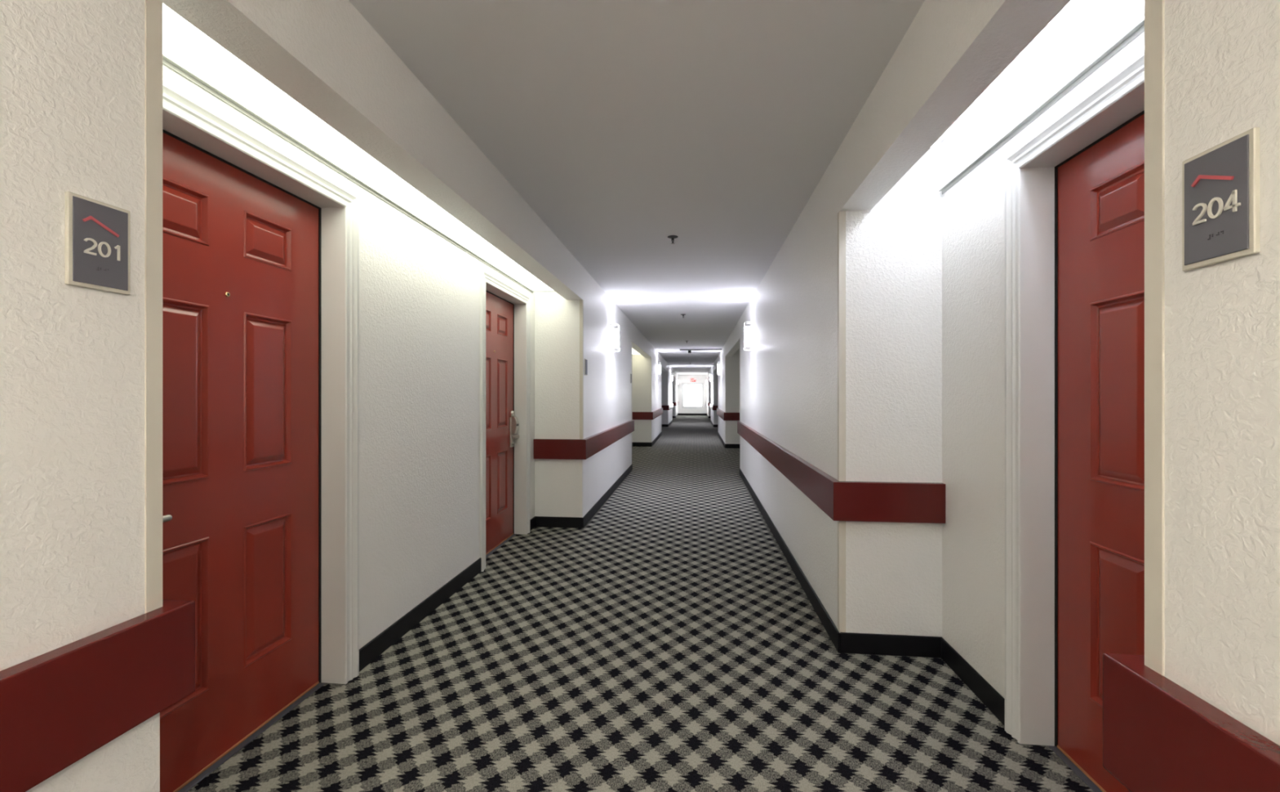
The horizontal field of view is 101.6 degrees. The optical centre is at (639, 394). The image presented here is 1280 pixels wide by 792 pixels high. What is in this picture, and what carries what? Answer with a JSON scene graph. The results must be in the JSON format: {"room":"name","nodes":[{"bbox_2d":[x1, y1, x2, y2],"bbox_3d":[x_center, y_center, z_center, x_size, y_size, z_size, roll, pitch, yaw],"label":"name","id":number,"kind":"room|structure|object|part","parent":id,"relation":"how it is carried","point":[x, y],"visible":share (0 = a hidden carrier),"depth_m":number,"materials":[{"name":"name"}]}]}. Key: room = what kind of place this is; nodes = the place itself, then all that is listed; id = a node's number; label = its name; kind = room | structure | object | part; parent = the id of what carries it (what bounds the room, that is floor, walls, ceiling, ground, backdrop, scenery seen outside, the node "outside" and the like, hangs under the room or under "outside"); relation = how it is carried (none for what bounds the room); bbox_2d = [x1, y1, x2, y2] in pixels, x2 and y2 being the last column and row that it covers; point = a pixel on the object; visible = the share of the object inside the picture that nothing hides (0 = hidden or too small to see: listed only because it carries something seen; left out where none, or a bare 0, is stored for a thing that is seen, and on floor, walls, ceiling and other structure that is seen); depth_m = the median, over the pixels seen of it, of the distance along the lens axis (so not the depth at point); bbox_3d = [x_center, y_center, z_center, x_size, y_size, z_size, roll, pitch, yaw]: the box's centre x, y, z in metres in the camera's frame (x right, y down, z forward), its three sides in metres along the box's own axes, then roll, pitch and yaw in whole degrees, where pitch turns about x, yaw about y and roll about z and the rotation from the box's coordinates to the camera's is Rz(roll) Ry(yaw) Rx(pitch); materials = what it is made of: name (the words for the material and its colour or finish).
{"room":"hotel corridor","nodes":[
{"label":"hotel corridor","id":0,"kind":"room"},
{"bbox_2d":[0,0,677,791],"bbox_3d":[0.060,0.024,14.042,0.758,2.432,34.340,0,0,6],"label":"wall","id":1,"kind":"structure","parent":0,"point":[72,72],"depth_m":1.37,"materials":[{"name":"beige paint"}]},
{"bbox_2d":[0,599,195,791],"bbox_3d":[-1.363,0.508,-0.984,0.496,0.184,4.155,0,0,6],"label":"rail","id":2,"kind":"object","parent":1,"relation":"attached to","point":[59,706],"visible":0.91,"depth_m":0.87,"materials":[{"name":"red wood"}]},
{"bbox_2d":[65,191,130,295],"bbox_3d":[-0.945,-0.261,0.915,0.011,0.155,0.097,0,0,6],"label":"room sign","id":3,"kind":"object","parent":1,"relation":"attached to","point":[98,233],"visible":1,"depth_m":0.91,"materials":[{"name":"beige plastic"},{"name":"dark grey plastic"},{"name":"red plastic"}]},
{"bbox_2d":[144,0,162,613],"bbox_3d":[-0.953,-0.388,1.011,0.031,1.607,0.031,0,0,6],"label":"guard","id":4,"kind":"object","parent":1,"relation":"attached to","point":[153,8],"visible":1,"depth_m":1.00,"materials":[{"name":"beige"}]},
{"bbox_2d":[160,80,359,791],"bbox_3d":[-1.382,0.179,1.796,0.172,2.121,1.057,0,0,6],"label":"door","id":5,"kind":"structure","parent":1,"relation":"in","point":[260,246],"depth_m":1.90,"materials":[{"name":"red wood"}]},
{"bbox_3d":[-1.414,0.362,1.478,0.066,0.022,0.133,0,0,6],"label":"lever handle","id":6,"kind":"part","parent":5,"relation":"part of","materials":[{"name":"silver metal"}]},
{"bbox_2d":[162,3,555,293],"bbox_3d":[-1.042,-0.948,2.939,0.301,0.024,3.775,0,0,6],"label":"ceiling light","id":7,"kind":"object","parent":1,"relation":"attached to","point":[188,51],"visible":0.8,"depth_m":1.87,"materials":[{"name":"white plastic"}]},
{"bbox_2d":[480,268,529,571],"bbox_3d":[-1.129,0.179,4.187,0.172,2.121,1.057,0,0,6],"label":"door","id":8,"kind":"structure","parent":1,"relation":"in","point":[504,309],"depth_m":4.37,"materials":[{"name":"red wood"}]},
{"bbox_3d":[-1.093,0.365,4.507,0.066,0.026,0.139,0,0,6],"label":"lever handle","id":9,"kind":"part","parent":8,"relation":"part of","materials":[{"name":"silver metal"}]},
{"bbox_2d":[359,414,677,671],"bbox_3d":[0.214,1.191,14.026,0.468,0.098,34.340,0,0,6],"label":"baseboard","id":10,"kind":"structure","parent":1,"relation":"attached to","point":[381,642],"depth_m":3.14,"materials":[{"name":"black plastic"}]},
{"bbox_2d":[579,299,583,439],"bbox_3d":[-0.544,-0.233,4.867,0.031,1.297,0.031,0,0,6],"label":"guard","id":11,"kind":"object","parent":1,"relation":"attached to","point":[581,301],"visible":1,"depth_m":4.85,"materials":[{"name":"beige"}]},
{"bbox_2d":[533,419,634,459],"bbox_3d":[-0.543,0.508,6.755,0.496,0.184,3.856,0,0,6],"label":"rail","id":12,"kind":"object","parent":1,"relation":"attached to","point":[561,449],"visible":0.8,"depth_m":4.86,"materials":[{"name":"red wood"}]},
{"bbox_2d":[584,358,587,375],"bbox_3d":[-0.515,-0.261,4.982,0.009,0.155,0.097,0,0,6],"label":"room sign","id":13,"kind":"object","parent":1,"relation":"attached to","point":[585,360],"visible":1,"depth_m":4.95,"materials":[{"name":"beige"}]},
{"bbox_2d":[609,323,619,351],"bbox_3d":[-0.312,-0.708,6.469,0.100,0.335,0.158,0,0,6],"label":"wall sconce","id":14,"kind":"object","parent":1,"relation":"attached to","point":[614,331],"visible":1,"depth_m":6.39,"materials":[{"name":"white glass"}]},
{"bbox_3d":[-0.312,-0.699,6.396,0.070,0.227,0.004,0,0,6],"label":"lamp shade","id":15,"kind":"part","parent":14,"relation":"part of","materials":[{"name":"white glass"}]},
{"bbox_3d":[-0.268,-0.699,6.464,0.004,0.227,0.150,0,0,6],"label":"lamp shade","id":16,"kind":"part","parent":14,"relation":"part of","materials":[{"name":"white glass"}]},
{"bbox_2d":[631,347,639,355],"bbox_3d":[-0.236,-0.948,10.539,0.301,0.024,3.770,0,0,6],"label":"ceiling light","id":17,"kind":"object","parent":1,"relation":"attached to","point":[633,352],"visible":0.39,"depth_m":11.78,"materials":[{"name":"white"}]},
{"bbox_2d":[631,408,662,419],"bbox_3d":[0.264,0.508,14.362,0.496,0.184,3.856,0,0,6],"label":"rail","id":18,"kind":"object","parent":1,"relation":"attached to","point":[635,415],"visible":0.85,"depth_m":12.46,"materials":[{"name":"red wood"}]},
{"bbox_2d":[657,362,660,373],"bbox_3d":[0.511,-0.708,14.225,0.100,0.335,0.158,0,0,6],"label":"wall sconce","id":19,"kind":"object","parent":1,"relation":"attached to","point":[658,365],"visible":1,"depth_m":14.15,"materials":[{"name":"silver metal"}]},
{"bbox_2d":[662,403,673,409],"bbox_3d":[1.072,0.508,21.985,0.496,0.184,3.926,0,0,6],"label":"rail","id":20,"kind":"object","parent":1,"relation":"attached to","point":[671,406],"visible":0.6,"depth_m":20.03,"materials":[{"name":"red wood"}]},
{"bbox_2d":[186,415,1093,791],"bbox_3d":[1.280,1.300,13.963,3.600,0.120,34.640,0,0,6],"label":"floor","id":21,"kind":"structure","parent":0,"point":[668,641],"depth_m":2.19,"materials":[{"name":"carpet"}]},
{"bbox_2d":[677,374,706,413],"bbox_3d":[3.092,0.024,31.057,3.600,2.432,0.140,0,0,6],"label":"wall","id":22,"kind":"structure","parent":0,"point":[682,378],"depth_m":30.99,"materials":[{"name":"beige paint"}]},
{"bbox_2d":[677,413,706,415],"bbox_3d":[3.108,1.181,30.980,1.712,0.118,0.010,0,0,6],"label":"baseboard","id":23,"kind":"structure","parent":22,"relation":"attached to","point":[678,414],"depth_m":30.98,"materials":[{"name":"black plastic"}]},
{"bbox_2d":[681,382,703,408],"bbox_3d":[3.128,0.060,31.018,1.300,1.500,0.110,0,0,6],"label":"window","id":24,"kind":"structure","parent":22,"relation":"in","point":[682,384],"depth_m":31.00,"materials":[{"name":"white paint"}]},
{"bbox_2d":[349,0,1079,374],"bbox_3d":[1.280,-1.252,13.963,3.600,0.120,34.640,0,0,6],"label":"ceiling","id":25,"kind":"structure","parent":0,"point":[626,126],"depth_m":2.23,"materials":[{"name":"white paint"}]},
{"bbox_2d":[667,235,677,244],"bbox_3d":[0.247,-1.165,3.946,0.080,0.053,0.080,0,0,6],"label":"sprinkler","id":26,"kind":"object","parent":25,"relation":"attached to","point":[673,237],"visible":1,"depth_m":3.94,"materials":[{"name":"grey metal"}]},
{"bbox_2d":[680,348,721,350],"bbox_3d":[1.594,-1.177,13.708,1.100,0.030,0.020,0,0,6],"label":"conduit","id":27,"kind":"object","parent":25,"relation":"attached to","point":[704,348],"visible":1,"depth_m":13.68,"materials":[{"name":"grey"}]},
{"bbox_2d":[928,0,1075,149],"bbox_3d":[1.227,-1.160,1.615,0.100,0.064,1.610,0,0,6],"label":"tube light","id":28,"kind":"object","parent":25,"relation":"attached to","point":[1065,8],"visible":0.19,"depth_m":1.79,"materials":[{"name":"white"}]},
{"bbox_2d":[706,0,1279,745],"bbox_3d":[2.541,0.024,13.779,0.767,2.432,34.340,0,0,6],"label":"wall","id":29,"kind":"structure","parent":0,"point":[925,266],"depth_m":2.04,"materials":[{"name":"beige paint"}]},
{"bbox_2d":[710,403,718,410],"bbox_3d":[3.217,0.508,21.757,0.505,0.184,3.926,0,0,6],"label":"rail","id":30,"kind":"object","parent":29,"relation":"attached to","point":[713,407],"visible":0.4,"depth_m":19.83,"materials":[{"name":"red wood"}]},
{"bbox_2d":[717,361,721,374],"bbox_3d":[2.134,-0.708,14.053,0.100,0.335,0.158,0,0,6],"label":"wall sconce","id":31,"kind":"object","parent":29,"relation":"attached to","point":[719,366],"visible":1,"depth_m":13.98,"materials":[{"name":"white glass"}]},
{"bbox_3d":[2.119,-0.699,13.982,0.070,0.227,0.004,0,0,6],"label":"lamp shade","id":32,"kind":"part","parent":31,"relation":"part of","materials":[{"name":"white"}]},
{"bbox_2d":[716,408,739,420],"bbox_3d":[2.398,0.508,14.035,0.505,0.184,4.056,0,0,6],"label":"rail","id":33,"kind":"object","parent":29,"relation":"attached to","point":[724,415],"visible":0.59,"depth_m":12.03,"materials":[{"name":"red wood"}]},
{"bbox_2d":[739,337,740,421],"bbox_3d":[1.567,-0.233,8.117,0.031,1.297,0.031,0,0,6],"label":"guard","id":34,"kind":"object","parent":29,"relation":"attached to","point":[740,338],"visible":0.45,"depth_m":8.10,"materials":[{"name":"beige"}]},
{"bbox_2d":[743,320,753,350],"bbox_3d":[1.311,-0.708,6.297,0.100,0.335,0.158,0,0,6],"label":"wall sconce","id":35,"kind":"object","parent":29,"relation":"attached to","point":[748,330],"visible":1,"depth_m":6.22,"materials":[{"name":"white glass"}]},
{"bbox_3d":[1.268,-0.699,6.301,0.004,0.227,0.150,0,0,6],"label":"lamp shade","id":36,"kind":"part","parent":35,"relation":"part of","materials":[{"name":"white glass"}]},
{"bbox_3d":[1.297,-0.699,6.225,0.070,0.227,0.004,0,0,6],"label":"lamp shade","id":37,"kind":"part","parent":35,"relation":"part of","materials":[{"name":"white glass"}]},
{"bbox_2d":[737,421,945,523],"bbox_3d":[1.472,0.508,5.299,0.505,0.184,5.726,0,0,6],"label":"rail","id":38,"kind":"object","parent":29,"relation":"attached to","point":[841,500],"visible":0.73,"depth_m":2.47,"materials":[{"name":"red wood"}]},
{"bbox_2d":[837,210,845,480],"bbox_3d":[0.974,-0.233,2.524,0.031,1.297,0.031,0,0,6],"label":"guard","id":39,"kind":"object","parent":29,"relation":"attached to","point":[841,215],"visible":1,"depth_m":2.51,"materials":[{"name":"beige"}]},
{"bbox_2d":[837,520,845,632],"bbox_3d":[0.974,0.871,2.524,0.031,0.542,0.031,0,0,6],"label":"guard","id":40,"kind":"object","parent":29,"relation":"attached to","point":[841,524],"visible":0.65,"depth_m":2.51,"materials":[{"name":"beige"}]},
{"bbox_2d":[706,413,1004,725],"bbox_3d":[2.386,1.191,13.795,0.477,0.098,34.340,0,0,6],"label":"baseboard","id":41,"kind":"structure","parent":29,"relation":"attached to","point":[843,642],"depth_m":2.48,"materials":[{"name":"black plastic"}]},
{"bbox_2d":[938,18,1144,194],"bbox_3d":[1.325,-0.951,1.608,0.018,0.018,1.713,0,0,6],"label":"ledge","id":42,"kind":"object","parent":29,"relation":"attached to","point":[1139,28],"visible":1,"depth_m":1.67,"materials":[{"name":"grey wood"}]},
{"bbox_2d":[1004,48,1144,791],"bbox_3d":[1.376,0.179,1.398,0.174,2.121,1.057,0,0,6],"label":"door","id":43,"kind":"structure","parent":29,"relation":"in","point":[1074,188],"depth_m":1.73,"materials":[{"name":"red wood"}]},
{"bbox_2d":[1144,0,1164,675],"bbox_3d":[0.790,-0.388,0.787,0.031,1.607,0.031,0,0,6],"label":"guard","id":44,"kind":"object","parent":29,"relation":"attached to","point":[1153,9],"visible":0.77,"depth_m":0.79,"materials":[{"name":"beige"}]},
{"bbox_2d":[1102,653,1279,791],"bbox_3d":[0.779,0.508,-1.231,0.505,0.184,4.116,0,0,6],"label":"rail","id":45,"kind":"object","parent":29,"relation":"attached to","point":[1158,735],"visible":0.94,"depth_m":0.72,"materials":[{"name":"red wood"}]},
{"bbox_2d":[1182,126,1259,271],"bbox_3d":[0.761,-0.252,0.690,0.011,0.155,0.097,0,0,6],"label":"room sign","id":46,"kind":"object","parent":29,"relation":"attached to","point":[1220,184],"visible":1,"depth_m":0.68,"materials":[{"name":"grey plastic"},{"name":"cream plastic"},{"name":"red plastic"}]}
]}

